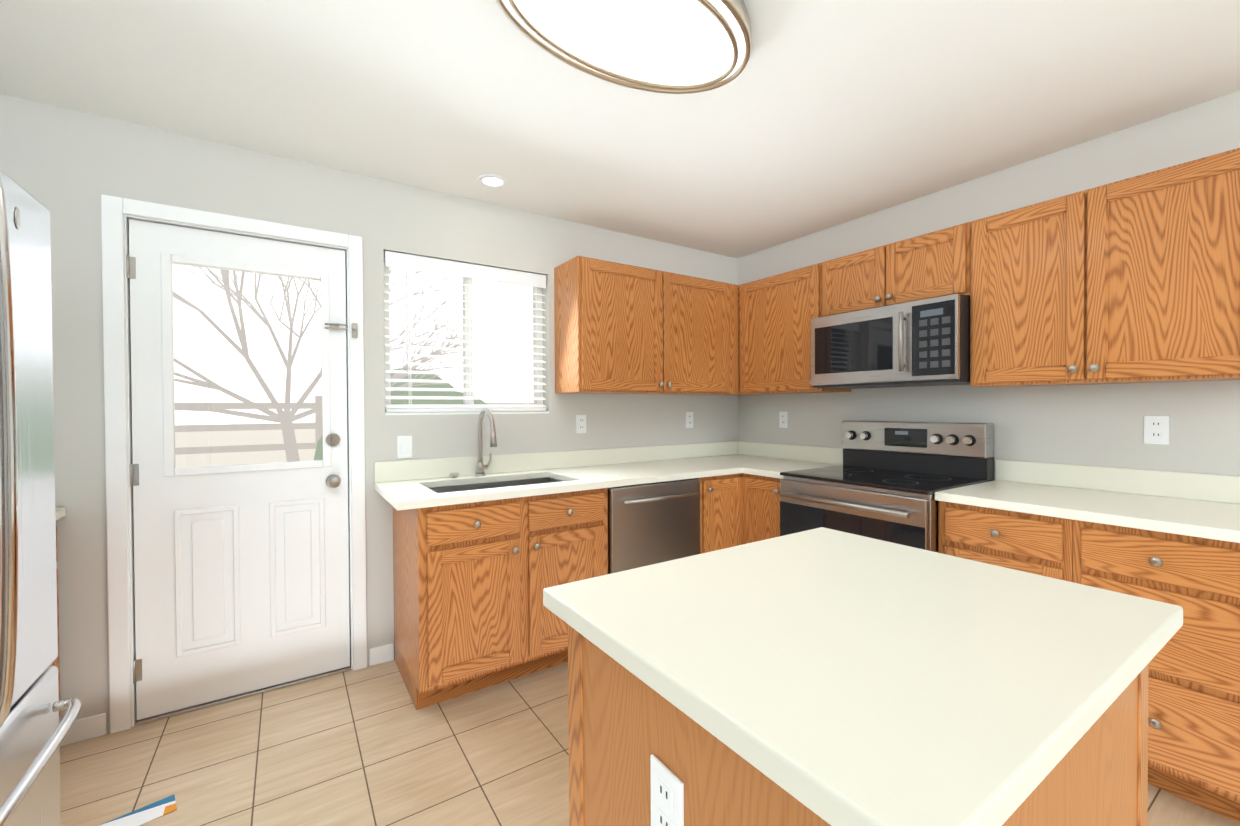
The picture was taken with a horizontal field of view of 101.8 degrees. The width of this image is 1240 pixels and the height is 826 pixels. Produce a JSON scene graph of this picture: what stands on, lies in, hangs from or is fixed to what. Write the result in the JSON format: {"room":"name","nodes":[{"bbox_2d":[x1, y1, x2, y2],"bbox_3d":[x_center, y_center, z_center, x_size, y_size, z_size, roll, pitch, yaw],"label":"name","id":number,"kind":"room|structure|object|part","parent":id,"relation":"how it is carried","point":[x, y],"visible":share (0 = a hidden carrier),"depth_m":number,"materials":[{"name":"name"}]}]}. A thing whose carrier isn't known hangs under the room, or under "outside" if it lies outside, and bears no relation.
{"room":"kitchen","nodes":[
{"label":"kitchen","id":0,"kind":"room"},
{"bbox_2d":[352,323,357,337],"bbox_3d":[-1.284,-0.402,2.442,0.024,0.070,0.041,-1,1,-33],"label":"door latch","id":1,"kind":"object","parent":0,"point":[354,331],"depth_m":2.45,"materials":[{"name":"silver metal"}]},
{"bbox_2d":[0,94,737,732],"bbox_3d":[-0.909,0.037,2.829,4.590,2.440,0.150,-1,1,-33],"label":"wall","id":2,"kind":"structure","parent":0,"point":[66,166],"depth_m":2.33,"materials":[{"name":"grey paint"}]},
{"bbox_2d":[59,713,106,746],"bbox_3d":[-2.342,1.234,1.794,0.735,0.085,0.012,-1,1,-33],"label":"baseboard","id":3,"kind":"structure","parent":2,"relation":"attached to","point":[86,728],"depth_m":1.96,"materials":[{"name":"white paint"}]},
{"bbox_2d":[101,194,366,733],"bbox_3d":[-1.696,0.202,2.318,0.918,2.129,0.198,-1,1,-33],"label":"door frame","id":4,"kind":"structure","parent":2,"relation":"attached to","point":[117,213],"depth_m":2.04,"materials":[{"name":"white paint"}]},
{"bbox_2d":[126,219,349,719],"bbox_3d":[-1.653,0.232,2.247,0.788,2.039,0.117,-1,1,-33],"label":"entry door","id":5,"kind":"structure","parent":2,"relation":"in","point":[241,571],"depth_m":2.22,"materials":[{"name":"white paint"}]},
{"bbox_2d":[397,436,411,458],"bbox_3d":[-1.111,0.176,2.602,0.072,0.116,0.009,-1,1,-33],"label":"switch plate","id":6,"kind":"object","parent":2,"relation":"attached to","point":[404,446],"visible":1,"depth_m":2.60,"materials":[{"name":"white plastic"}]},
{"bbox_2d":[384,263,548,414],"bbox_3d":[-0.851,-0.414,2.858,0.910,0.840,0.140,-1,1,-33],"label":"window","id":7,"kind":"structure","parent":2,"relation":"in","point":[465,297],"depth_m":2.87,"materials":[{"name":"white paint"}]},
{"bbox_2d":[384,251,545,411],"bbox_3d":[-0.832,-0.419,2.830,0.894,0.824,0.072,-1,1,-33],"label":"window blind","id":8,"kind":"object","parent":7,"relation":"attached to","point":[409,262],"visible":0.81,"depth_m":2.79,"materials":[{"name":"white plastic"}]},
{"bbox_2d":[374,441,737,483],"bbox_3d":[-0.158,0.283,3.223,2.563,0.102,0.020,-1,1,-33],"label":"backsplash","id":9,"kind":"structure","parent":2,"relation":"attached to","point":[525,462],"depth_m":2.98,"materials":[{"name":"beige stone"}]},
{"bbox_2d":[576,415,585,432],"bbox_3d":[-0.243,0.070,3.173,0.072,0.116,0.010,-1,1,-33],"label":"electrical outlet","id":10,"kind":"object","parent":2,"relation":"attached to","point":[580,423],"visible":1,"depth_m":3.17,"materials":[{"name":"white plastic"}]},
{"bbox_2d":[554,256,733,394],"bbox_3d":[0.176,-0.507,3.260,1.168,0.762,0.319,-1,1,-33],"label":"upper cabinet","id":11,"kind":"object","parent":2,"relation":"attached to","point":[620,328],"depth_m":3.05,"materials":[{"name":"brown wood"}]},
{"bbox_2d":[686,412,692,427],"bbox_3d":[0.507,0.050,3.669,0.072,0.116,0.010,-1,1,-33],"label":"electrical outlet","id":12,"kind":"object","parent":2,"relation":"attached to","point":[689,419],"visible":1,"depth_m":3.66,"materials":[{"name":"white plastic"}]},
{"bbox_2d":[734,284,763,394],"bbox_3d":[0.812,-0.515,3.680,0.468,0.762,0.319,-1,1,-33],"label":"upper cabinet","id":13,"kind":"object","parent":2,"relation":"attached to","point":[736,287],"depth_m":3.51,"materials":[{"name":"brown wood"}]},
{"bbox_2d":[0,0,1239,258],"bbox_3d":[0.889,-1.213,0.083,4.590,0.100,6.700,-1,1,-33],"label":"ceiling","id":14,"kind":"structure","parent":0,"point":[814,116],"depth_m":1.87,"materials":[{"name":"white paint"}]},
{"bbox_2d":[477,174,506,187],"bbox_3d":[-0.649,-1.178,2.566,0.150,0.007,0.150,-1,1,-33],"label":"recessed light","id":15,"kind":"object","parent":14,"relation":"in","point":[497,180],"visible":1,"depth_m":2.56,"materials":[{"name":"white plastic"}]},
{"bbox_2d":[496,0,750,93],"bbox_3d":[0.034,-1.124,1.460,0.840,0.098,0.490,-1,1,-33],"label":"flush ceiling light","id":16,"kind":"object","parent":14,"relation":"attached to","point":[677,46],"visible":1,"depth_m":1.47,"materials":[{"name":"beige glass"}]},
{"bbox_2d":[59,660,1239,825],"bbox_3d":[0.903,1.327,0.110,4.590,0.100,6.700,-1,1,-33],"label":"floor","id":17,"kind":"structure","parent":0,"point":[370,746],"depth_m":1.83,"materials":[{"name":"tile"}]},
{"bbox_2d":[0,169,80,825],"bbox_3d":[-1.477,0.391,0.678,0.894,1.785,0.932,-1,1,-33],"label":"refrigerator","id":18,"kind":"object","parent":17,"relation":"on","point":[33,731],"visible":1,"depth_m":1.12,"materials":[{"name":"grey metal"}]},
{"bbox_2d":[50,507,65,716],"bbox_3d":[-2.122,0.772,1.379,0.649,1.016,0.932,-1,1,-33],"label":"base cabinet","id":19,"kind":"object","parent":17,"relation":"on","point":[60,512],"visible":0.04,"depth_m":1.89,"materials":[{"name":"brown wood"}]},
{"bbox_2d":[98,794,176,825],"bbox_3d":[-1.531,1.273,1.571,0.090,0.002,0.220,0,1,45],"label":"card","id":20,"kind":"object","parent":17,"relation":"on","point":[152,811],"visible":1,"depth_m":1.60,"materials":[{"name":"white paper"}]},
{"bbox_2d":[393,477,607,709],"bbox_3d":[-0.596,0.819,2.560,0.920,0.878,0.649,-1,1,-33],"label":"base cabinet","id":21,"kind":"object","parent":17,"relation":"on","point":[470,576],"depth_m":2.27,"materials":[{"name":"brown wood"}]},
{"bbox_2d":[608,478,699,573],"bbox_3d":[0.060,0.813,2.964,0.608,0.874,0.643,-1,1,-33],"label":"dishwasher","id":22,"kind":"object","parent":17,"relation":"on","point":[653,523],"visible":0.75,"depth_m":2.70,"materials":[{"name":"silver metal"}]},
{"bbox_2d":[700,484,741,553],"bbox_3d":[0.457,0.806,3.251,0.360,0.878,0.658,-1,1,-33],"label":"base cabinet","id":23,"kind":"object","parent":17,"relation":"on","point":[720,508],"depth_m":3.01,"materials":[{"name":"brown wood"}]},
{"bbox_2d":[374,456,842,527],"bbox_3d":[0.107,0.355,2.840,2.583,0.036,0.952,-1,1,-33],"label":"countertop","id":24,"kind":"structure","parent":23,"relation":"on","point":[439,499],"depth_m":2.60,"materials":[{"name":"white stone"}]},
{"bbox_2d":[450,408,496,477],"bbox_3d":[-0.750,0.160,2.649,0.232,0.369,0.260,-1,1,-33],"label":"faucet","id":25,"kind":"object","parent":24,"relation":"on","point":[479,466],"depth_m":2.75,"materials":[{"name":"silver metal"}]},
{"bbox_2d":[742,476,783,544],"bbox_3d":[1.078,0.804,3.126,0.658,0.878,0.354,-1,1,-33],"label":"base cabinet","id":26,"kind":"object","parent":17,"relation":"on","point":[760,502],"depth_m":2.99,"materials":[{"name":"brown wood"}]},
{"bbox_3d":[0.826,0.756,2.974,0.051,0.724,0.322,-1,1,-33],"label":"corner cabinet door","id":27,"kind":"part","parent":26,"relation":"part of","materials":[{"name":"brown wood"}]},
{"bbox_2d":[543,527,1182,825],"bbox_3d":[0.420,0.806,0.941,0.893,0.930,0.717,-1,1,-33],"label":"kitchen island","id":28,"kind":"object","parent":17,"relation":"on","point":[821,676],"visible":1,"depth_m":0.73,"materials":[{"name":"white stone"}]},
{"bbox_2d":[779,420,993,552],"bbox_3d":[1.342,0.650,2.623,0.733,1.195,0.770,-1,1,-33],"label":"range","id":29,"kind":"object","parent":17,"relation":"on","point":[886,480],"visible":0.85,"depth_m":2.54,"materials":[{"name":"silver metal"}]},
{"bbox_2d":[737,91,1239,479],"bbox_3d":[2.748,0.034,1.320,0.150,2.440,6.400,-1,1,-33],"label":"wall","id":30,"kind":"structure","parent":0,"point":[1101,425],"depth_m":2.33,"materials":[{"name":"grey paint"}]},
{"bbox_2d":[779,412,787,427],"bbox_3d":[1.161,0.048,3.579,0.010,0.116,0.072,-1,1,-33],"label":"electrical outlet","id":31,"kind":"object","parent":30,"relation":"attached to","point":[783,419],"visible":1,"depth_m":3.57,"materials":[{"name":"white plastic"}]},
{"bbox_2d":[739,262,850,394],"bbox_3d":[1.118,-0.512,3.323,0.351,0.762,0.652,-1,1,-33],"label":"upper cabinet","id":32,"kind":"object","parent":30,"relation":"attached to","point":[778,313],"visible":0.79,"depth_m":3.23,"materials":[{"name":"brown wood"}]},
{"bbox_2d":[822,222,969,316],"bbox_3d":[1.510,-0.720,2.725,0.351,0.337,0.772,-1,1,-33],"label":"upper cabinet","id":33,"kind":"object","parent":30,"relation":"attached to","point":[934,264],"visible":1,"depth_m":2.58,"materials":[{"name":"brown wood"}]},
{"bbox_2d":[811,294,969,388],"bbox_3d":[1.468,-0.345,2.699,0.457,0.398,0.768,-1,1,-33],"label":"microwave","id":34,"kind":"object","parent":33,"relation":"attached to","point":[924,342],"visible":0.98,"depth_m":2.52,"materials":[{"name":"silver metal"}]},
{"bbox_2d":[738,441,1239,503],"bbox_3d":[1.652,0.278,2.826,0.020,0.102,2.678,-1,1,-33],"label":"backsplash","id":35,"kind":"structure","parent":30,"relation":"attached to","point":[1191,486],"depth_m":2.19,"materials":[{"name":"beige stone"}]},
{"bbox_2d":[970,148,1239,387],"bbox_3d":[1.966,-0.503,2.040,0.351,0.762,0.871,-1,1,-33],"label":"upper cabinet","id":36,"kind":"object","parent":30,"relation":"attached to","point":[1135,279],"visible":1,"depth_m":1.92,"materials":[{"name":"brown wood"}]},
{"bbox_2d":[1144,416,1169,444],"bbox_3d":[2.175,0.069,2.044,0.010,0.116,0.072,-1,1,-33],"label":"electrical outlet","id":37,"kind":"object","parent":30,"relation":"attached to","point":[1156,429],"visible":1,"depth_m":2.04,"materials":[{"name":"white plastic"}]},
{"bbox_2d":[935,480,1239,543],"bbox_3d":[1.872,0.355,1.937,0.633,0.036,0.952,-1,1,-33],"label":"countertop","id":38,"kind":"structure","parent":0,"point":[1172,515],"depth_m":1.85,"materials":[{"name":"white stone"}]},
{"label":"outside","id":39,"kind":"structure","parent":0,"visible":0},
{"bbox_2d":[175,429,315,467],"bbox_3d":[-13.608,1.262,21.433,55.000,0.040,44.820,-1,1,-33],"label":"ground","id":40,"kind":"structure","parent":39,"point":[275,457],"depth_m":20.28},
{"bbox_2d":[173,264,487,461],"bbox_3d":[-3.984,-0.570,5.532,5.033,3.946,3.220,-1,1,-33],"label":"tree","id":41,"kind":"object","parent":40,"relation":"on","point":[239,295],"depth_m":5.69,"materials":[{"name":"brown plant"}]},
{"bbox_2d":[175,396,532,454],"bbox_3d":[-5.756,0.501,10.375,20.070,1.700,0.120,-1,1,-33],"label":"fence","id":42,"kind":"object","parent":40,"relation":"on","point":[268,447],"depth_m":9.49,"materials":[{"name":"wood"}]},
{"bbox_2d":[314,367,486,460],"bbox_3d":[-3.535,0.306,8.797,3.100,2.200,1.760,-1,1,-33],"label":"bush","id":43,"kind":"object","parent":40,"relation":"on","point":[413,401],"depth_m":8.26,"materials":[{"name":"green plant"}]},
{"bbox_2d":[172,264,532,424],"bbox_3d":[-26.065,-13.015,40.018,75.000,32.000,0.100,-1,1,-33],"label":"sky","id":44,"kind":"structure","parent":39,"point":[218,296],"depth_m":39.68,"materials":[{"name":"white"}]}
]}

